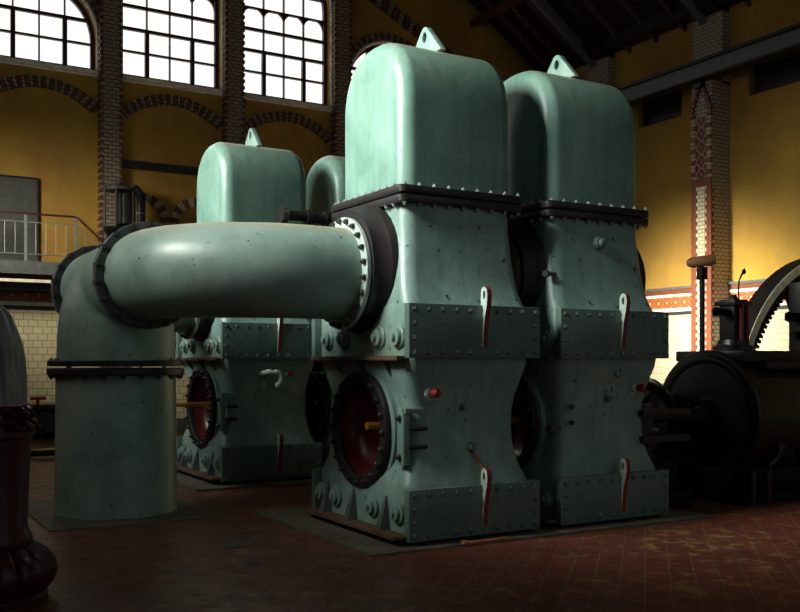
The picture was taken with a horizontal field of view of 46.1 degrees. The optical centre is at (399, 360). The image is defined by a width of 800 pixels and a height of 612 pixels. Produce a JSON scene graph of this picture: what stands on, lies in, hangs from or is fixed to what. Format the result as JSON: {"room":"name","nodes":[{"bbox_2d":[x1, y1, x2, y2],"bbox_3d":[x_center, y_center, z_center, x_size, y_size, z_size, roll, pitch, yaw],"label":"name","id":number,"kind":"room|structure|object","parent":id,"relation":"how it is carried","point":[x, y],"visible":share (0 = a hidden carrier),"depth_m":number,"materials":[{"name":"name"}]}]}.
{"room":"pumping station hall","nodes":[
{"label":"pumping station hall","id":0,"kind":"room"},
{"bbox_2d":[0,0,532,277],"bbox_3d":[-3.948,-6.275,22.292,18.450,15.750,0.450,0,0,-30],"label":"wall","id":1,"kind":"structure","parent":0,"point":[46,135],"depth_m":21.03,"materials":[{"name":"yellow paint"}]},
{"bbox_2d":[0,174,38,260],"bbox_3d":[-8.499,-2.930,19.338,2.010,1.860,0.080,0,0,-30],"label":"door","id":2,"kind":"structure","parent":1,"relation":"in","point":[17,193],"depth_m":19.63,"materials":[{"name":"metal"}]},
{"bbox_2d":[0,291,52,302],"bbox_3d":[-3.956,-1.375,22.009,18.150,0.270,0.050,0,0,-30],"label":"trim","id":3,"kind":"structure","parent":1,"relation":"attached to","point":[16,296],"depth_m":19.70,"materials":[{"name":"tile"}]},
{"bbox_2d":[0,301,53,305],"bbox_3d":[-3.955,-1.200,22.007,18.150,0.080,0.055,0,0,-30],"label":"trim","id":4,"kind":"structure","parent":1,"relation":"attached to","point":[1,302],"depth_m":19.71,"materials":[{"name":"stone"}]},
{"bbox_2d":[2,305,55,309],"bbox_3d":[-3.951,-1.120,22.000,18.150,0.080,0.070,0,0,-30],"label":"trim","id":5,"kind":"structure","parent":1,"relation":"attached to","point":[5,306],"depth_m":19.73,"materials":[{"name":"tile"}]},
{"bbox_2d":[0,0,98,77],"bbox_3d":[-7.650,-7.199,19.975,2.454,2.057,0.400,0,0,-30],"label":"window","id":6,"kind":"structure","parent":1,"relation":"in","point":[50,35],"depth_m":20.20,"materials":[{"name":"grey glass"}]},
{"bbox_2d":[0,75,98,112],"bbox_3d":[-7.589,-5.697,19.872,2.387,0.646,0.120,0,0,-30],"label":"trim","id":7,"kind":"structure","parent":1,"relation":"attached to","point":[17,81],"depth_m":19.88,"materials":[{"name":"red brick"}]},
{"bbox_2d":[87,0,98,23],"bbox_3d":[-7.594,-7.708,19.880,2.820,1.404,0.100,0,0,-30],"label":"trim","id":8,"kind":"structure","parent":1,"relation":"attached to","point":[94,5],"depth_m":20.40,"materials":[{"name":"red brick"}]},
{"bbox_2d":[7,309,188,417],"bbox_3d":[-3.959,0.090,22.013,18.150,2.420,0.040,0,0,-30],"label":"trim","id":9,"kind":"structure","parent":1,"relation":"attached to","point":[37,329],"depth_m":19.86,"materials":[{"name":"beige tile"}]},
{"bbox_2d":[98,0,122,367],"bbox_3d":[-6.328,-4.900,20.519,0.490,13.000,0.240,0,0,-30],"label":"pillar","id":10,"kind":"structure","parent":1,"relation":"attached to","point":[110,76],"depth_m":20.43,"materials":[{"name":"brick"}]},
{"bbox_2d":[33,418,187,436],"bbox_3d":[-3.949,1.450,21.996,18.150,0.300,0.080,0,0,-30],"label":"trim","id":11,"kind":"structure","parent":1,"relation":"attached to","point":[182,423],"depth_m":21.34,"materials":[{"name":"grey metal"}]},
{"bbox_2d":[103,182,136,238],"bbox_3d":[-5.999,-3.075,19.924,0.704,1.250,1.160,0,0,-30],"label":"lubricator","id":12,"kind":"object","parent":1,"relation":"attached to","point":[125,198],"visible":0.65,"depth_m":19.59,"materials":[{"name":"black metal"}]},
{"bbox_2d":[134,185,145,222],"bbox_3d":[-5.779,-3.042,20.616,0.302,1.585,0.569,0,0,-30],"label":"pipe","id":13,"kind":"object","parent":1,"relation":"attached to","point":[140,197],"visible":0.5,"depth_m":20.40,"materials":[{"name":"metal"}]},
{"bbox_2d":[136,193,169,222],"bbox_3d":[-5.746,-3.430,20.959,1.240,0.612,0.070,0,0,-30],"label":"trim","id":14,"kind":"structure","parent":1,"relation":"attached to","point":[151,200],"depth_m":21.12,"materials":[{"name":"red brick"}]},
{"bbox_2d":[165,221,174,225],"bbox_3d":[-5.202,-2.356,21.278,0.220,1.592,0.070,0,0,-30],"label":"trim","id":15,"kind":"structure","parent":1,"relation":"attached to","point":[166,223],"depth_m":21.23,"materials":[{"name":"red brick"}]},
{"bbox_2d":[121,0,223,95],"bbox_3d":[-5.209,-8.049,21.407,2.454,3.757,0.400,0,0,-30],"label":"window","id":16,"kind":"structure","parent":1,"relation":"in","point":[171,44],"depth_m":21.59,"materials":[{"name":"grey glass"}]},
{"bbox_2d":[121,94,223,129],"bbox_3d":[-5.148,-5.697,21.304,2.387,0.646,0.120,0,0,-30],"label":"trim","id":17,"kind":"structure","parent":1,"relation":"attached to","point":[130,108],"depth_m":21.24,"materials":[{"name":"red brick"}]},
{"bbox_2d":[170,198,196,223],"bbox_3d":[-4.676,-3.430,21.586,1.240,0.612,0.070,0,0,-30],"label":"trim","id":18,"kind":"structure","parent":1,"relation":"attached to","point":[182,206],"depth_m":21.38,"materials":[{"name":"red brick"}]},
{"bbox_2d":[121,159,306,179],"bbox_3d":[-3.180,-4.340,22.366,6.850,0.160,0.120,0,0,-30],"label":"wall rail","id":19,"kind":"object","parent":1,"relation":"attached to","point":[131,164],"visible":0.36,"depth_m":21.02,"materials":[{"name":"metal"}]},
{"bbox_2d":[222,0,244,144],"bbox_3d":[-3.892,-5.900,21.948,0.490,15.000,0.240,0,0,-30],"label":"trim","id":20,"kind":"structure","parent":1,"relation":"attached to","point":[233,100],"depth_m":21.86,"materials":[{"name":"brick"}]},
{"bbox_2d":[244,0,332,111],"bbox_3d":[-2.777,-8.049,22.834,2.454,3.757,0.400,0,0,-30],"label":"window","id":21,"kind":"structure","parent":1,"relation":"in","point":[285,52],"depth_m":23.04,"materials":[{"name":"grey glass"}]},
{"bbox_2d":[244,111,332,143],"bbox_3d":[-2.716,-5.697,22.731,2.387,0.646,0.120,0,0,-30],"label":"trim","id":22,"kind":"structure","parent":1,"relation":"attached to","point":[273,116],"depth_m":22.70,"materials":[{"name":"red brick"}]},
{"bbox_2d":[331,0,351,156],"bbox_3d":[-1.455,-4.900,23.378,0.490,13.000,0.240,0,0,-30],"label":"trim","id":23,"kind":"structure","parent":1,"relation":"attached to","point":[341,11],"depth_m":23.27,"materials":[{"name":"brick"}]},
{"bbox_2d":[351,40,393,78],"bbox_3d":[-0.336,-7.199,24.266,2.454,2.057,0.400,0,0,-30],"label":"window","id":24,"kind":"structure","parent":1,"relation":"in","point":[366,49],"depth_m":23.97,"materials":[{"name":"grey glass"}]},
{"bbox_2d":[351,33,414,60],"bbox_3d":[-0.280,-7.708,24.172,2.820,1.404,0.100,0,0,-30],"label":"trim","id":25,"kind":"structure","parent":1,"relation":"attached to","point":[369,38],"depth_m":23.95,"materials":[{"name":"red brick"}]},
{"bbox_2d":[369,0,455,54],"bbox_3d":[0.078,-8.824,24.335,6.362,3.411,0.140,0,0,-30],"label":"trim","id":26,"kind":"structure","parent":1,"relation":"attached to","point":[395,13],"depth_m":24.25,"materials":[{"name":"red brick"}]},
{"bbox_2d":[470,0,525,27],"bbox_3d":[6.267,-9.145,18.169,0.160,0.180,17.000,0,0,-30],"label":"trim","id":27,"kind":"structure","parent":1,"relation":"attached to","point":[502,7],"depth_m":24.57,"materials":[{"name":"red wood"}]},
{"bbox_2d":[3,431,799,611],"bbox_3d":[2.286,1.696,11.370,18.750,0.208,25.300,0,0,-30],"label":"floor","id":28,"kind":"structure","parent":0,"point":[741,558],"depth_m":7.28,"materials":[{"name":"tile"}]},
{"bbox_2d":[0,405,57,611],"bbox_3d":[-2.771,0.947,6.304,0.900,1.306,0.896,0,0,-30],"label":"pedestal","id":29,"kind":"object","parent":28,"relation":"on","point":[28,567],"visible":0.98,"depth_m":6.16,"materials":[{"name":"red paint"}]},
{"bbox_2d":[0,304,27,406],"bbox_3d":[-2.767,-0.055,6.307,0.498,0.710,0.527,0,0,-30],"label":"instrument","id":30,"kind":"object","parent":29,"relation":"on","point":[13,372],"visible":0.99,"depth_m":6.22,"materials":[{"name":"metal"}]},
{"bbox_2d":[28,403,54,438],"bbox_3d":[-7.352,1.250,19.547,2.700,0.700,0.700,0,0,-30],"label":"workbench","id":31,"kind":"object","parent":28,"relation":"on","point":[47,418],"visible":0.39,"depth_m":19.30,"materials":[{"name":"metal"}]},
{"bbox_2d":[30,396,45,404],"bbox_3d":[-7.425,0.815,19.296,0.300,0.170,0.120,0,0,-30],"label":"bench vise","id":32,"kind":"object","parent":31,"relation":"on","point":[38,398],"visible":1,"depth_m":19.25,"materials":[{"name":"red paint"}]},
{"bbox_2d":[30,448,54,457],"bbox_3d":[-5.577,1.439,15.501,1.138,0.318,0.406,0,0,-14],"label":"trolley","id":33,"kind":"object","parent":28,"relation":"on","point":[50,451],"visible":0.16,"depth_m":15.29,"materials":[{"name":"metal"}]},
{"bbox_2d":[0,210,165,367],"bbox_3d":[-8.360,-0.685,18.794,7.200,4.571,1.020,0,0,-30],"label":"access platform","id":34,"kind":"object","parent":28,"relation":"on","point":[7,283],"visible":0.41,"depth_m":18.89,"materials":[{"name":"metal"}]},
{"bbox_2d":[28,499,213,531],"bbox_3d":[-3.065,1.593,10.086,1.680,0.015,2.100,0,0,-30],"label":"trim","id":35,"kind":"structure","parent":28,"relation":"on","point":[42,511],"depth_m":9.46,"materials":[{"name":"concrete"}]},
{"bbox_2d":[46,368,183,519],"bbox_3d":[-3.004,0.828,9.971,1.400,1.505,1.400,0,0,-30],"label":"standpipe","id":36,"kind":"object","parent":35,"relation":"on","point":[116,428],"visible":1,"depth_m":9.43,"materials":[{"name":"green metal"}]},
{"bbox_2d":[47,224,183,366],"bbox_3d":[-2.920,-0.635,9.829,1.390,1.380,2.085,0,0,-30],"label":"pipe elbow","id":37,"kind":"object","parent":36,"relation":"on","point":[88,334],"visible":0.55,"depth_m":9.46,"materials":[{"name":"teal paint"}]},
{"bbox_2d":[177,470,311,491],"bbox_3d":[-1.421,1.590,13.716,4.070,0.020,2.700,0,0,-30],"label":"trim","id":38,"kind":"structure","parent":28,"relation":"on","point":[184,479],"depth_m":12.12,"materials":[{"name":"concrete"}]},
{"bbox_2d":[175,128,325,483],"bbox_3d":[-2.314,-0.843,13.019,2.170,4.845,2.090,0,0,-36],"label":"housing","id":39,"kind":"object","parent":38,"relation":"on","point":[246,405],"visible":0.7,"depth_m":12.48,"materials":[{"name":"teal paint"}]},
{"bbox_2d":[51,254,199,339],"bbox_3d":[-3.496,-0.810,11.831,2.037,1.034,1.953,0,0,-30],"label":"pipe elbow","id":40,"kind":"object","parent":39,"relation":"attached to","point":[187,327],"visible":0.19,"depth_m":12.44,"materials":[{"name":"teal paint"}]},
{"bbox_2d":[306,156,344,467],"bbox_3d":[-0.704,-0.843,13.955,1.640,4.845,2.025,0,0,-30],"label":"housing","id":41,"kind":"object","parent":38,"relation":"on","point":[325,182],"visible":0.12,"depth_m":13.48,"materials":[{"name":"teal paint"}]},
{"bbox_2d":[254,506,713,556],"bbox_3d":[0.891,1.590,9.775,4.070,0.020,2.640,0,0,-30],"label":"base plate","id":42,"kind":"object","parent":28,"relation":"on","point":[368,544],"depth_m":8.76,"materials":[{"name":"concrete"}]},
{"bbox_2d":[301,27,539,544],"bbox_3d":[0.203,-0.843,9.130,1.640,4.845,2.025,0,0,-30],"label":"housing","id":43,"kind":"object","parent":42,"relation":"on","point":[424,384],"visible":0.98,"depth_m":8.52,"materials":[{"name":"teal metal"}]},
{"bbox_2d":[94,217,371,329],"bbox_3d":[-1.539,-0.810,8.496,2.037,1.034,1.624,0,0,-30],"label":"pipe elbow","id":44,"kind":"object","parent":43,"relation":"attached to","point":[149,275],"visible":1,"depth_m":8.19,"materials":[{"name":"teal paint"}]},
{"bbox_2d":[278,206,331,226],"bbox_3d":[-0.947,-1.445,9.438,0.539,0.170,0.160,0,0,-30],"label":"pipe","id":45,"kind":"object","parent":43,"relation":"attached to","point":[308,217],"visible":0.92,"depth_m":9.39,"materials":[{"name":"black metal"}]},
{"bbox_2d":[461,536,509,544],"bbox_3d":[0.755,1.565,8.229,0.510,0.030,0.050,0,0,-33],"label":"wood strip","id":46,"kind":"object","parent":42,"relation":"on","point":[464,542],"visible":1,"depth_m":8.20,"materials":[{"name":"brown wood"}]},
{"bbox_2d":[504,55,668,527],"bbox_3d":[1.634,-0.843,9.970,1.640,4.845,2.025,0,0,-30],"label":"housing","id":47,"kind":"object","parent":42,"relation":"on","point":[576,430],"visible":0.74,"depth_m":9.30,"materials":[{"name":"teal metal"}]},
{"bbox_2d":[642,378,680,488],"bbox_3d":[2.868,0.900,11.445,0.470,1.400,1.040,0,0,-30],"label":"wheel","id":48,"kind":"object","parent":28,"relation":"on","point":[656,393],"visible":0.23,"depth_m":11.11,"materials":[{"name":"metal"}]},
{"bbox_2d":[639,404,691,508],"bbox_3d":[2.552,1.030,10.373,1.040,1.140,1.410,0,0,-30],"label":"frame","id":49,"kind":"object","parent":28,"relation":"on","point":[678,498],"visible":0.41,"depth_m":10.04,"materials":[{"name":"metal"}]},
{"bbox_2d":[686,255,715,350],"bbox_3d":[4.821,-0.048,15.002,0.600,3.296,0.500,0,0,-30],"label":"post","id":50,"kind":"object","parent":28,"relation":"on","point":[700,262],"visible":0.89,"depth_m":14.97,"materials":[{"name":"black metal"}]},
{"bbox_2d":[653,350,799,505],"bbox_3d":[4.818,0.735,11.847,4.700,1.730,1.700,0,0,-30],"label":"cylinder","id":51,"kind":"object","parent":28,"relation":"on","point":[742,424],"visible":0.88,"depth_m":10.88,"materials":[{"name":"black metal"}]},
{"bbox_2d":[712,268,754,350],"bbox_3d":[4.119,-0.640,11.646,0.504,1.040,0.502,0,0,14],"label":"chest","id":52,"kind":"object","parent":51,"relation":"on","point":[733,312],"visible":0.98,"depth_m":11.53,"materials":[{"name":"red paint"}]},
{"bbox_2d":[785,282,799,350],"bbox_3d":[5.256,-0.570,12.224,0.558,0.900,0.308,0,0,-30],"label":"chest","id":53,"kind":"object","parent":51,"relation":"on","point":[792,316],"visible":0.88,"depth_m":12.20,"materials":[{"name":"black metal"}]},
{"bbox_2d":[749,259,799,350],"bbox_3d":[6.534,0.680,14.732,4.650,4.650,2.200,0,0,-30],"label":"flywheel","id":54,"kind":"object","parent":28,"relation":"on","point":[771,293],"visible":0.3,"depth_m":13.65,"materials":[{"name":"black metal"}]},
{"bbox_3d":[8.602,-3.050,17.826,0.760,9.300,0.875,0,0,-30],"label":"trim","id":55,"kind":"structure","parent":28,"relation":"on","visible":0},
{"bbox_2d":[617,23,799,105],"bbox_3d":[8.598,-6.380,17.160,0.360,0.480,20.900,0,0,-30],"label":"beam","id":56,"kind":"structure","parent":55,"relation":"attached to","point":[783,42],"depth_m":20.07,"materials":[{"name":"metal"}]},
{"bbox_2d":[467,0,681,67],"bbox_3d":[2.235,-11.125,11.456,19.150,6.450,25.500,0,0,-30],"label":"ceiling","id":57,"kind":"structure","parent":0,"point":[574,13],"depth_m":24.17,"materials":[{"name":"brown wood"}]},
{"bbox_2d":[575,0,799,288],"bbox_3d":[10.307,-3.275,16.076,0.450,9.750,25.300,0,0,-30],"label":"wall","id":58,"kind":"structure","parent":0,"point":[764,126],"depth_m":20.60,"materials":[{"name":"yellow paint"}]},
{"bbox_2d":[482,0,547,67],"bbox_3d":[0.467,-10.805,23.462,9.050,6.290,0.090,0,0,-30],"label":"trim","id":59,"kind":"structure","parent":58,"relation":"attached to","point":[511,27],"depth_m":25.03,"materials":[{"name":"brown wood"}]},
{"bbox_2d":[503,0,574,69],"bbox_3d":[0.770,-10.805,22.944,9.050,6.290,0.090,0,0,-30],"label":"beam","id":60,"kind":"structure","parent":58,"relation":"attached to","point":[516,10],"depth_m":24.53,"materials":[{"name":"brown wood"}]},
{"bbox_2d":[526,0,586,66],"bbox_3d":[1.074,-10.805,22.427,9.050,6.290,0.090,0,0,-30],"label":"beam","id":61,"kind":"structure","parent":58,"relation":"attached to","point":[529,3],"depth_m":24.08,"materials":[{"name":"brown wood"}]},
{"bbox_2d":[530,0,595,68],"bbox_3d":[1.302,-10.585,22.039,9.050,6.410,0.170,0,0,-30],"label":"beam","id":62,"kind":"structure","parent":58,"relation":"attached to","point":[546,10],"depth_m":23.63,"materials":[{"name":"paint"}]},
{"bbox_2d":[578,42,614,61],"bbox_3d":[4.987,-7.825,24.027,0.720,0.350,0.700,0,0,-30],"label":"trim","id":63,"kind":"structure","parent":58,"relation":"attached to","point":[593,49],"depth_m":23.79,"materials":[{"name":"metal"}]},
{"bbox_2d":[586,56,615,87],"bbox_3d":[4.958,-3.050,24.036,0.760,9.300,0.875,0,0,-30],"label":"pillar","id":64,"kind":"structure","parent":58,"relation":"attached to","point":[604,72],"depth_m":23.87,"materials":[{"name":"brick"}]},
{"bbox_2d":[582,0,630,53],"bbox_3d":[1.833,-10.805,21.133,9.050,6.290,0.090,0,0,-30],"label":"trim","id":65,"kind":"structure","parent":58,"relation":"attached to","point":[588,3],"depth_m":22.95,"materials":[{"name":"brown wood"}]},
{"bbox_2d":[524,0,742,72],"bbox_3d":[10.038,-7.970,15.744,0.550,0.300,25.000,0,0,-30],"label":"trim","id":66,"kind":"structure","parent":58,"relation":"attached to","point":[659,24],"depth_m":22.58,"materials":[{"name":"brick"}]},
{"bbox_2d":[619,0,657,42],"bbox_3d":[2.288,-10.805,20.357,9.050,6.290,0.090,0,0,-30],"label":"trim","id":67,"kind":"structure","parent":58,"relation":"attached to","point":[625,3],"depth_m":22.26,"materials":[{"name":"brown wood"}]},
{"bbox_2d":[643,90,681,126],"bbox_3d":[6.405,-6.075,22.668,0.090,0.690,1.380,0,0,-30],"label":"window","id":68,"kind":"structure","parent":58,"relation":"in","point":[669,106],"depth_m":22.73,"materials":[{"name":"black glass"}]},
{"bbox_2d":[658,0,686,31],"bbox_3d":[2.744,-10.805,19.581,9.050,6.290,0.090,0,0,-30],"label":"trim","id":69,"kind":"structure","parent":58,"relation":"attached to","point":[664,3],"depth_m":21.57,"materials":[{"name":"brown wood"}]},
{"bbox_2d":[680,0,706,25],"bbox_3d":[3.123,-10.585,18.934,9.050,6.410,0.170,0,0,-30],"label":"trim","id":70,"kind":"structure","parent":58,"relation":"attached to","point":[690,5],"depth_m":20.92,"materials":[{"name":"paint"}]},
{"bbox_2d":[646,287,758,298],"bbox_3d":[8.656,-1.540,18.411,0.055,0.060,19.000,0,0,-30],"label":"trim","id":71,"kind":"structure","parent":58,"relation":"attached to","point":[746,289],"depth_m":21.87,"materials":[{"name":"stone"}]},
{"bbox_2d":[645,282,762,296],"bbox_3d":[8.654,-1.625,18.410,0.060,0.110,19.000,0,0,-30],"label":"trim","id":72,"kind":"structure","parent":58,"relation":"attached to","point":[757,284],"depth_m":21.83,"materials":[{"name":"red brick"}]},
{"bbox_2d":[645,279,765,291],"bbox_3d":[8.636,-1.710,18.400,0.100,0.060,19.000,0,0,-30],"label":"trim","id":73,"kind":"structure","parent":58,"relation":"attached to","point":[756,280],"depth_m":21.71,"materials":[{"name":"grey tile"}]},
{"bbox_2d":[684,0,728,18],"bbox_3d":[6.809,-7.825,20.922,0.720,0.350,0.700,0,0,-30],"label":"trim","id":74,"kind":"structure","parent":58,"relation":"attached to","point":[705,7],"depth_m":20.73,"materials":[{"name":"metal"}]},
{"bbox_2d":[689,10,729,350],"bbox_3d":[6.780,-3.050,20.931,0.760,9.300,0.875,0,0,-30],"label":"pillar","id":75,"kind":"structure","parent":58,"relation":"attached to","point":[709,113],"depth_m":20.66,"materials":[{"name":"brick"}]},
{"bbox_2d":[647,291,784,309],"bbox_3d":[8.658,-1.375,18.413,0.050,0.270,19.000,0,0,-30],"label":"trim","id":76,"kind":"structure","parent":58,"relation":"attached to","point":[681,301],"depth_m":22.06,"materials":[{"name":"tile"}]},
{"bbox_2d":[650,309,788,383],"bbox_3d":[8.662,0.090,18.415,0.040,2.420,19.000,0,0,-30],"label":"trim","id":77,"kind":"structure","parent":58,"relation":"attached to","point":[776,335],"depth_m":21.81,"materials":[{"name":"beige tile"}]},
{"bbox_2d":[652,301,786,311],"bbox_3d":[8.656,-1.200,18.411,0.055,0.080,19.000,0,0,-30],"label":"trim","id":78,"kind":"structure","parent":58,"relation":"attached to","point":[784,302],"depth_m":22.08,"materials":[{"name":"stone"}]},
{"bbox_2d":[669,305,787,314],"bbox_3d":[8.649,-1.120,18.408,0.070,0.080,19.000,0,0,-30],"label":"trim","id":79,"kind":"structure","parent":58,"relation":"attached to","point":[781,306],"depth_m":21.82,"materials":[{"name":"tile"}]},
{"bbox_2d":[743,0,750,6],"bbox_3d":[3.655,-10.805,18.028,9.050,6.290,0.090,0,0,-30],"label":"trim","id":80,"kind":"structure","parent":58,"relation":"attached to","point":[747,2],"depth_m":20.27,"materials":[{"name":"brown wood"}]},
{"bbox_2d":[754,52,799,93],"bbox_3d":[8.062,-6.075,19.843,0.090,0.690,1.370,0,0,-30],"label":"window","id":81,"kind":"structure","parent":58,"relation":"in","point":[783,71],"depth_m":19.94,"materials":[{"name":"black glass"}]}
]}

